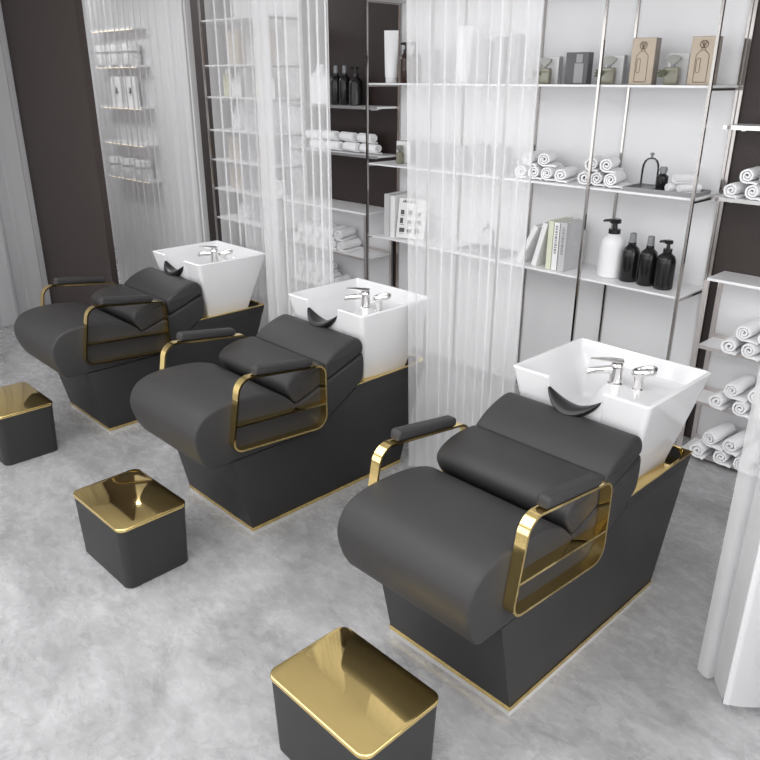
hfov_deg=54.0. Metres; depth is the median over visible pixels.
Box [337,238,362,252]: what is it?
rolled towel
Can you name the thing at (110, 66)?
wall ledge
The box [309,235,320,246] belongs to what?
rolled towel
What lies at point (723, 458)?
rolled towel
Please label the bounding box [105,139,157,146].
wall ledge
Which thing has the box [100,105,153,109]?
wall ledge
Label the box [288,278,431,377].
basin
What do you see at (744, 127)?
floating shelf
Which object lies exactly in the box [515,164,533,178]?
rolled towel
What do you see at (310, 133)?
rolled towel
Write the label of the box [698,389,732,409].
shelf
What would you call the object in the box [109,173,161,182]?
wall ledge
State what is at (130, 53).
jar
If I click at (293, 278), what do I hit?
shelf
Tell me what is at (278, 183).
print
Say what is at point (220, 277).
basin
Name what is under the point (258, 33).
print
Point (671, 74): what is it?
perfume bottle
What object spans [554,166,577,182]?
rolled towel
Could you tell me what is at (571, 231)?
book
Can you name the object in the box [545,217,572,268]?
book
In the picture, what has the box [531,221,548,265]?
book
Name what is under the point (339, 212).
shelving unit
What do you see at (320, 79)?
pump bottle
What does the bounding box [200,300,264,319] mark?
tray
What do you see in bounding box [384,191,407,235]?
book
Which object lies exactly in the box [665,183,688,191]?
rolled towel
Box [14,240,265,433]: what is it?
chair
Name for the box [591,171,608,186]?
rolled towel
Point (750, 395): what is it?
rolled towel
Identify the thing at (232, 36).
print
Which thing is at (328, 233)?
rolled towel
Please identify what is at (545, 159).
rolled towel
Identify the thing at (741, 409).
rolled towel
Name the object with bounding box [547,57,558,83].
print
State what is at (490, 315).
shelving unit
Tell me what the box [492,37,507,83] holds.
box
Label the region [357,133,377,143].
rolled towel
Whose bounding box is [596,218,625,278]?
pump bottle
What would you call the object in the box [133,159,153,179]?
jar
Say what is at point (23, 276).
sheer curtain
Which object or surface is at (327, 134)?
rolled towel
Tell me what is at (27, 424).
footstool
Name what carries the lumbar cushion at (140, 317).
on the chair at (100, 351)
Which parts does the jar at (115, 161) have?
lid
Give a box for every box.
[225,30,246,64]
[227,135,247,159]
[229,164,249,188]
[231,78,246,96]
[253,28,274,63]
[257,138,278,163]
[259,168,278,193]
[264,78,280,97]
[275,179,287,195]
[397,140,415,163]
[417,142,438,166]
[422,50,439,82]
[449,145,468,169]
[472,144,490,172]
[474,39,493,83]
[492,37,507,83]
[493,147,511,174]
[511,34,525,83]
[542,56,562,83]
[564,52,593,83]
[605,55,627,83]
[628,37,661,84]
[668,54,690,84]
[686,36,723,84]
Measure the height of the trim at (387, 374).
0.044 m
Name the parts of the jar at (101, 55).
lid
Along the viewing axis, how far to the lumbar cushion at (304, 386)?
3.62 m
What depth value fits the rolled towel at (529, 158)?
4.46 m
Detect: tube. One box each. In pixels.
[384,30,398,82]
[457,25,473,82]
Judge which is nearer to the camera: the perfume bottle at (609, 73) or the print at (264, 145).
the perfume bottle at (609, 73)
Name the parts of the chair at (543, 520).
armrest, seat, gold trim, armrest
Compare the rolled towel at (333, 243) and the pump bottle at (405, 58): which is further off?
the rolled towel at (333, 243)
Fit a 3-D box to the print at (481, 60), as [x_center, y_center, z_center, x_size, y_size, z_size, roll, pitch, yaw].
[0.625,-1.964,4.601,0.086,0.246,0.001,18,28,37]
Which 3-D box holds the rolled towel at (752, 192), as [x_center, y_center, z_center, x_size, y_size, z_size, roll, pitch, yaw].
[1.914,-0.947,3.737,0.190,0.074,0.093,-19,29,-38]
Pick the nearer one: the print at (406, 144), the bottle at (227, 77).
the print at (406, 144)
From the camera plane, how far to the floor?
2.91 m
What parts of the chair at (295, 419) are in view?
armrest, seat, armrest, gold trim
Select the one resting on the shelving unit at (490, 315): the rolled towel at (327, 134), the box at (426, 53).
the box at (426, 53)
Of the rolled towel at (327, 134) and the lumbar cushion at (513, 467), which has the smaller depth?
the lumbar cushion at (513, 467)
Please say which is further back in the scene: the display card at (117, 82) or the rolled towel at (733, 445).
the display card at (117, 82)
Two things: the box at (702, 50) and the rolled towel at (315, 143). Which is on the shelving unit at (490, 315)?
the box at (702, 50)
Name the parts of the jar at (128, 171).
lid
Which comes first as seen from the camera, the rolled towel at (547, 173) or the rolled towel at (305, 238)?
the rolled towel at (547, 173)
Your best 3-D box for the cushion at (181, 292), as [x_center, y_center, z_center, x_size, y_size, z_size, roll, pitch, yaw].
[-1.406,-0.587,4.810,0.252,0.171,0.580,-20,29,-40]
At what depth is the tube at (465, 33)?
4.67 m
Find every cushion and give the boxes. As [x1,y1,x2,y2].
[91,284,165,330]
[124,267,201,313]
[219,336,322,402]
[255,314,361,378]
[437,425,603,532]
[476,392,641,485]
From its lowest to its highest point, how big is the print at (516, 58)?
0.266 m
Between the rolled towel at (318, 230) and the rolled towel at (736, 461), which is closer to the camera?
the rolled towel at (736, 461)
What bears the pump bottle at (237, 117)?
on the shelving unit at (264, 231)
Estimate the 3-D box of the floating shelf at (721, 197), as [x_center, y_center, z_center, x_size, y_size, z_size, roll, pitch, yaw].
[2.238,-0.781,3.466,0.202,0.026,1.320,-20,29,-40]
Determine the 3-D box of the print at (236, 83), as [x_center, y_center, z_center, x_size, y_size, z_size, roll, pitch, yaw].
[-1.247,-2.539,6.467,0.126,0.146,0.001,18,28,37]
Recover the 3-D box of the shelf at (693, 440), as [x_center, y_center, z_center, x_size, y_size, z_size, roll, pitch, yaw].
[2.238,0.538,3.961,0.188,0.014,1.240,-20,29,-40]
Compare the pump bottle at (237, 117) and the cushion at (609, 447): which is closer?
the cushion at (609, 447)
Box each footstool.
[0,382,57,465]
[73,469,187,587]
[270,627,438,759]
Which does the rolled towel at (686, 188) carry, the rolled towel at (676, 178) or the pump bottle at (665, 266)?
the rolled towel at (676, 178)
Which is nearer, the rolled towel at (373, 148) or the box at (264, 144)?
the rolled towel at (373, 148)
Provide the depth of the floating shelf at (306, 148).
5.75 m
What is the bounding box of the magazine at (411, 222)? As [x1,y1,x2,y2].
[396,198,426,239]
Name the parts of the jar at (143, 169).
lid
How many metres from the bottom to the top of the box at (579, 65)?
0.165 m
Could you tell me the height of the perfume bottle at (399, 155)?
0.126 m
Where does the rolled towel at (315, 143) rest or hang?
on the floating shelf at (306, 148)
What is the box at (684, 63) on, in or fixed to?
on the shelving unit at (490, 315)
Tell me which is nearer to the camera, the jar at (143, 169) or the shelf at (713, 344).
the shelf at (713, 344)
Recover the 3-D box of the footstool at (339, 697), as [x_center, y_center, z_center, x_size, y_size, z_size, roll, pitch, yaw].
[-0.083,1.060,2.310,0.322,0.303,0.448,-20,29,-40]
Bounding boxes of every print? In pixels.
[225,30,239,64]
[227,136,240,159]
[229,165,242,188]
[231,78,241,95]
[253,28,266,63]
[257,139,271,163]
[259,169,272,193]
[264,78,274,96]
[275,180,282,195]
[397,141,409,162]
[399,200,420,234]
[472,145,485,171]
[474,40,487,82]
[494,148,506,173]
[511,35,520,82]
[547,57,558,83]
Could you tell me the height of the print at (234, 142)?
0.196 m
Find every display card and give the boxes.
[110,76,126,105]
[123,76,140,106]
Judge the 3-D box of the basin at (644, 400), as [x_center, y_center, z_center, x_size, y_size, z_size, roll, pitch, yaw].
[0.905,0.123,3.032,0.577,0.416,0.600,-20,29,-40]
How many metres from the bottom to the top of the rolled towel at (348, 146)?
0.074 m
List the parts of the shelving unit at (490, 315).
bracket rail, bracket rail, shelf, shelf, shelf, shelf, bracket rail, bracket rail, bracket rail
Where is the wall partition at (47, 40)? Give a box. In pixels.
[0,0,118,305]
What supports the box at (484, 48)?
on the shelving unit at (490, 315)
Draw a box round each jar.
[94,45,109,65]
[106,45,121,64]
[108,156,126,174]
[120,44,141,64]
[121,158,138,177]
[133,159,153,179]
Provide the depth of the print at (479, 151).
4.80 m
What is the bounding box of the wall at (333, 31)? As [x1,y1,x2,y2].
[82,0,759,437]
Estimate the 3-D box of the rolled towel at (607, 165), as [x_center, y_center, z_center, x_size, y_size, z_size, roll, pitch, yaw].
[1.300,-1.208,4.179,0.098,0.078,0.200,11,25,26]
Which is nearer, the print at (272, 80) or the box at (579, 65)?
the box at (579, 65)
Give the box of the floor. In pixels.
[0,247,759,759]
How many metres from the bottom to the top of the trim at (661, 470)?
0.044 m
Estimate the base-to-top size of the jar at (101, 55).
0.200 m
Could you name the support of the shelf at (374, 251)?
attached to the shelving unit at (339, 212)
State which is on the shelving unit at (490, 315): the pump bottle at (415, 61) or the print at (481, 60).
the pump bottle at (415, 61)
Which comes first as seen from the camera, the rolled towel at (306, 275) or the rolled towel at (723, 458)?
the rolled towel at (723, 458)
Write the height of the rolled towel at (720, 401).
0.082 m
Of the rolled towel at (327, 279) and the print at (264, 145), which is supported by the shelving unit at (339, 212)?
the rolled towel at (327, 279)
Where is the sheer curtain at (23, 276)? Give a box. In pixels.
[0,2,50,327]
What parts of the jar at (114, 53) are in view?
lid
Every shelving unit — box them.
[197,0,309,315]
[282,195,392,316]
[365,0,753,394]
[676,271,759,469]
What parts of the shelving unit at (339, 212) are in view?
panel, rail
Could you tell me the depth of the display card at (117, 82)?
8.21 m
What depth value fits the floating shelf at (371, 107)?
5.61 m
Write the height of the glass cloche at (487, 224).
0.190 m
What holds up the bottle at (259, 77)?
on the shelving unit at (264, 231)
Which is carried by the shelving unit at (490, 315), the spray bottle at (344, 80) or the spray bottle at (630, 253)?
the spray bottle at (630, 253)
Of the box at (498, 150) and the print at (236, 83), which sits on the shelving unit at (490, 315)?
the box at (498, 150)
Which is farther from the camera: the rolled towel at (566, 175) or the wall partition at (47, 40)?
the wall partition at (47, 40)
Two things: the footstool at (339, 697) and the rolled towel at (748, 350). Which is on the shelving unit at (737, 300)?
the rolled towel at (748, 350)
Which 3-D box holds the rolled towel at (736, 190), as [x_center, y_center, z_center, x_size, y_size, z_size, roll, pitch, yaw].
[1.835,-0.974,3.806,0.190,0.074,0.076,-18,28,-37]
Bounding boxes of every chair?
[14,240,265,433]
[130,278,431,534]
[337,338,710,715]
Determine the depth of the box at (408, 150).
5.29 m
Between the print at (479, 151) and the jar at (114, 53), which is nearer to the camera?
the print at (479, 151)
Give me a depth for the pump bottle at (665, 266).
4.05 m
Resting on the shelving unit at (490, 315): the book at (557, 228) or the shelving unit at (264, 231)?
the book at (557, 228)
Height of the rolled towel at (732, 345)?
0.082 m
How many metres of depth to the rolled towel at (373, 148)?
5.56 m
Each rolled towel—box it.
[293,231,306,241]
[295,269,305,278]
[298,220,318,232]
[298,257,320,270]
[302,234,311,243]
[303,271,311,281]
[305,129,324,138]
[305,222,326,234]
[306,259,328,273]
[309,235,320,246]
[310,139,326,148]
[310,273,323,284]
[315,223,336,237]
[316,261,338,275]
[319,237,331,247]
[321,272,341,284]
[322,130,340,140]
[323,225,345,239]
[325,140,345,150]
[329,239,349,249]
[330,274,350,283]
[334,227,356,241]
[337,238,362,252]
[339,131,357,141]
[343,141,360,151]
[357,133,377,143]
[359,143,382,153]
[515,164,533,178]
[522,150,543,165]
[528,165,546,179]
[538,151,561,167]
[541,165,563,181]
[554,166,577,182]
[577,170,594,184]
[585,155,604,171]
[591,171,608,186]
[600,156,622,173]
[603,171,630,188]
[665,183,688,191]
[672,173,694,183]
[676,184,701,192]
[689,438,715,459]
[702,422,735,451]
[709,390,735,410]
[713,449,735,467]
[721,333,745,355]
[722,429,745,456]
[723,182,753,198]
[724,374,754,402]
[732,400,751,418]
[733,453,741,469]
[736,318,759,344]
[740,166,759,184]
[741,342,759,361]
[745,184,759,200]
[747,387,754,402]
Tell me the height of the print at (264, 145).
0.196 m
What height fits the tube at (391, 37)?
0.330 m
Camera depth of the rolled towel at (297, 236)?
6.29 m
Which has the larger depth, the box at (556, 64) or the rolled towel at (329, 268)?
the rolled towel at (329, 268)
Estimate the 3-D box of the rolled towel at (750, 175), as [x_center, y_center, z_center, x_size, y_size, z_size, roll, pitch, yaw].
[1.882,-1.028,3.744,0.093,0.074,0.190,18,28,38]
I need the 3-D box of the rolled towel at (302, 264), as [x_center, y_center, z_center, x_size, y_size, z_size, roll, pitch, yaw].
[-0.592,-0.995,6.406,0.122,0.084,0.209,16,27,34]
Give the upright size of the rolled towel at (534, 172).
0.078 m
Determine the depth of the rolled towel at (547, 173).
4.39 m
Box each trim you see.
[396,5,399,287]
[683,0,759,436]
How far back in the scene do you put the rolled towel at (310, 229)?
6.15 m
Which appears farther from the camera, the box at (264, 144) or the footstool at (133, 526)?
the box at (264, 144)
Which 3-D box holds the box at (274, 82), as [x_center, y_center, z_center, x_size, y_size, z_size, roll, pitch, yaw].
[-0.893,-2.418,6.169,0.130,0.150,0.061,18,28,37]
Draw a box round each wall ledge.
[91,26,145,32]
[95,65,149,67]
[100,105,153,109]
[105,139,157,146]
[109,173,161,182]
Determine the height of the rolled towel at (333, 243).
0.081 m
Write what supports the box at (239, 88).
on the shelving unit at (264, 231)
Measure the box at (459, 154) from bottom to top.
0.150 m
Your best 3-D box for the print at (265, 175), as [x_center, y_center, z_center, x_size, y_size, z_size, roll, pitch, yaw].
[-0.991,-1.724,6.479,0.166,0.196,0.001,18,28,37]
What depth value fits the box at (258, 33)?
6.06 m
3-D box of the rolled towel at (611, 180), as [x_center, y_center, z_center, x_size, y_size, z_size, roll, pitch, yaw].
[1.332,-1.124,4.173,0.117,0.080,0.200,13,25,28]
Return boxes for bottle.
[223,69,231,95]
[232,105,243,129]
[239,196,252,218]
[255,68,264,96]
[264,107,275,132]
[310,64,330,103]
[330,65,339,104]
[339,65,349,104]
[349,67,362,105]
[396,145,403,163]
[400,42,410,82]
[410,42,421,82]
[532,57,551,83]
[594,56,617,84]
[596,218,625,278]
[619,232,639,281]
[636,235,657,285]
[653,239,675,290]
[655,166,668,189]
[657,54,681,84]
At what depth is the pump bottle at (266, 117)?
6.26 m
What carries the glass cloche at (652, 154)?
on the serving tray at (634, 187)
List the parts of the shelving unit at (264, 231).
bracket rail, bracket rail, shelf, shelf, shelf, shelf, shelf, shelf, shelf, panel, bracket rail, bracket rail, bracket rail, bracket rail, bracket rail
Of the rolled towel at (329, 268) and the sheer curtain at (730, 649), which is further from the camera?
the rolled towel at (329, 268)
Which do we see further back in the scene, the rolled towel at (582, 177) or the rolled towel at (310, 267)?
the rolled towel at (310, 267)
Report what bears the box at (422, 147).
on the shelving unit at (490, 315)
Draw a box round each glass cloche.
[479,223,493,252]
[639,152,659,188]
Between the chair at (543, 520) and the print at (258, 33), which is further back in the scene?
the print at (258, 33)
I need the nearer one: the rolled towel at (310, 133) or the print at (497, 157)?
the print at (497, 157)
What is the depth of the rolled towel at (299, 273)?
6.41 m
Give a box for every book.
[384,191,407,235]
[390,192,412,236]
[516,223,542,262]
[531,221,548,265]
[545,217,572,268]
[551,218,574,269]
[557,218,582,271]
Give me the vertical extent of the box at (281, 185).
0.130 m
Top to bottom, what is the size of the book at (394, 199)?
0.295 m
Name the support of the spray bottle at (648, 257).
on the shelving unit at (490, 315)
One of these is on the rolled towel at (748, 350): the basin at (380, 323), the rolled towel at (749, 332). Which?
the rolled towel at (749, 332)
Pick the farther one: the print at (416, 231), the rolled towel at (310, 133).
the rolled towel at (310, 133)
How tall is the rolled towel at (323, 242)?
0.082 m
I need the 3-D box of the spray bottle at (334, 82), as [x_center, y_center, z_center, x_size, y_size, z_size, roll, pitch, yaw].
[-0.338,-2.266,5.730,0.090,0.280,0.090,-20,29,-40]
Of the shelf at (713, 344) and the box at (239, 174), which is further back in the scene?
the box at (239, 174)
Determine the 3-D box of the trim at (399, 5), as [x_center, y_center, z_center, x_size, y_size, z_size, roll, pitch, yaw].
[0.143,-1.800,5.528,0.022,3.200,0.020,-20,29,-40]
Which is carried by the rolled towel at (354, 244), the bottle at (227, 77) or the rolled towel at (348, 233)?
the rolled towel at (348, 233)
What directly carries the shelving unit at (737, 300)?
on the floor
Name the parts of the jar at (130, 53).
lid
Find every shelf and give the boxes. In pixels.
[288,103,397,109]
[288,239,388,258]
[289,275,322,285]
[290,146,395,158]
[682,438,715,457]
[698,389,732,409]
[700,337,741,354]
[711,193,759,205]
[723,124,759,130]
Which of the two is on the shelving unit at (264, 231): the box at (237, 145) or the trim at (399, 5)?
the box at (237, 145)
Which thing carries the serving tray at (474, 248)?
on the shelving unit at (490, 315)
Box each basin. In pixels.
[152,240,265,315]
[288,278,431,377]
[513,338,710,477]
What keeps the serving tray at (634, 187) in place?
on the shelving unit at (490, 315)
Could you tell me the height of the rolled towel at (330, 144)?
0.073 m
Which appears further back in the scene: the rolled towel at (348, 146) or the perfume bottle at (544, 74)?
the rolled towel at (348, 146)
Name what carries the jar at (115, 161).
on the wall ledge at (119, 176)
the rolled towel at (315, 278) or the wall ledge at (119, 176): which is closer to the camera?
the rolled towel at (315, 278)
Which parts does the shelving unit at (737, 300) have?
rail, panel, rail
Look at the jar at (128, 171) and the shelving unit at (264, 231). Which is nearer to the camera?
the shelving unit at (264, 231)
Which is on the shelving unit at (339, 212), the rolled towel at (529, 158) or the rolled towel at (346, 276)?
the rolled towel at (346, 276)
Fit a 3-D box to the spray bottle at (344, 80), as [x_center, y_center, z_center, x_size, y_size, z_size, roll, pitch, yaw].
[-0.268,-2.239,5.663,0.090,0.280,0.090,-20,29,-40]
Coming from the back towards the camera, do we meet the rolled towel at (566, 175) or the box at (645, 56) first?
the rolled towel at (566, 175)
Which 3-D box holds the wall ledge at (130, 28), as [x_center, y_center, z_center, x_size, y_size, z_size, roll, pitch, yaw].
[-2.793,-3.720,7.922,0.149,0.026,0.960,-20,29,-40]
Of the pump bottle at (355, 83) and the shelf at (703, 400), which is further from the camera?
the pump bottle at (355, 83)
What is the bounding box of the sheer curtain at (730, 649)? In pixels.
[697,366,759,707]
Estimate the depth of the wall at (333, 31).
7.24 m
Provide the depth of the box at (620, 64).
4.05 m
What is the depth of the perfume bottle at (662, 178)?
3.96 m
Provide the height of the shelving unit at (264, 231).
3.180 m
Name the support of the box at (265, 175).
on the shelving unit at (264, 231)
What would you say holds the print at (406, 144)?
attached to the box at (408, 150)
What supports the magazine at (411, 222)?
on the shelving unit at (490, 315)
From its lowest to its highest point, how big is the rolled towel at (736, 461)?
0.087 m
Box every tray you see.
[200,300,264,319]
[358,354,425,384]
[456,243,517,258]
[622,183,710,197]
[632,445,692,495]
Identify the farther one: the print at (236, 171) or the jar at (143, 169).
the jar at (143, 169)
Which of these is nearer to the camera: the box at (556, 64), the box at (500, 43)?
the box at (556, 64)
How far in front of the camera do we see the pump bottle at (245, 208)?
6.83 m
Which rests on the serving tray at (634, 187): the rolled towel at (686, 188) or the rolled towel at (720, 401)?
the rolled towel at (686, 188)
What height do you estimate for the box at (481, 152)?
0.170 m
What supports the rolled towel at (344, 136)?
on the rolled towel at (348, 146)
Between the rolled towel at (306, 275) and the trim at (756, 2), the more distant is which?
the rolled towel at (306, 275)
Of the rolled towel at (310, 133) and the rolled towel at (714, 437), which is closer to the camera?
the rolled towel at (714, 437)
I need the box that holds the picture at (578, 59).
[573,54,583,82]
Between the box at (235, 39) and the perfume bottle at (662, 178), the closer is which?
the perfume bottle at (662, 178)
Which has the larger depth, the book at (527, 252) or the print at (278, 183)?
the print at (278, 183)
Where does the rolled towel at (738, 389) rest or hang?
on the rolled towel at (741, 409)
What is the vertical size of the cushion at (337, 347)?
0.171 m
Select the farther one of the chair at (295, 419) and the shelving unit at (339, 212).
the shelving unit at (339, 212)
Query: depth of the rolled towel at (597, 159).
4.17 m
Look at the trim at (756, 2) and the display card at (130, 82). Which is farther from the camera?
the display card at (130, 82)
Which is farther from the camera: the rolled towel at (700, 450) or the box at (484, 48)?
the box at (484, 48)
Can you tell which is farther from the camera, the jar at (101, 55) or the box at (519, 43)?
the jar at (101, 55)
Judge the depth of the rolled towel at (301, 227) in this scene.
6.23 m
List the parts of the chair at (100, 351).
armrest, gold trim, seat, armrest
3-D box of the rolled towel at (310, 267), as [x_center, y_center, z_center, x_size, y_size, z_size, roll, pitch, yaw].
[-0.532,-0.968,6.342,0.088,0.081,0.209,16,27,35]

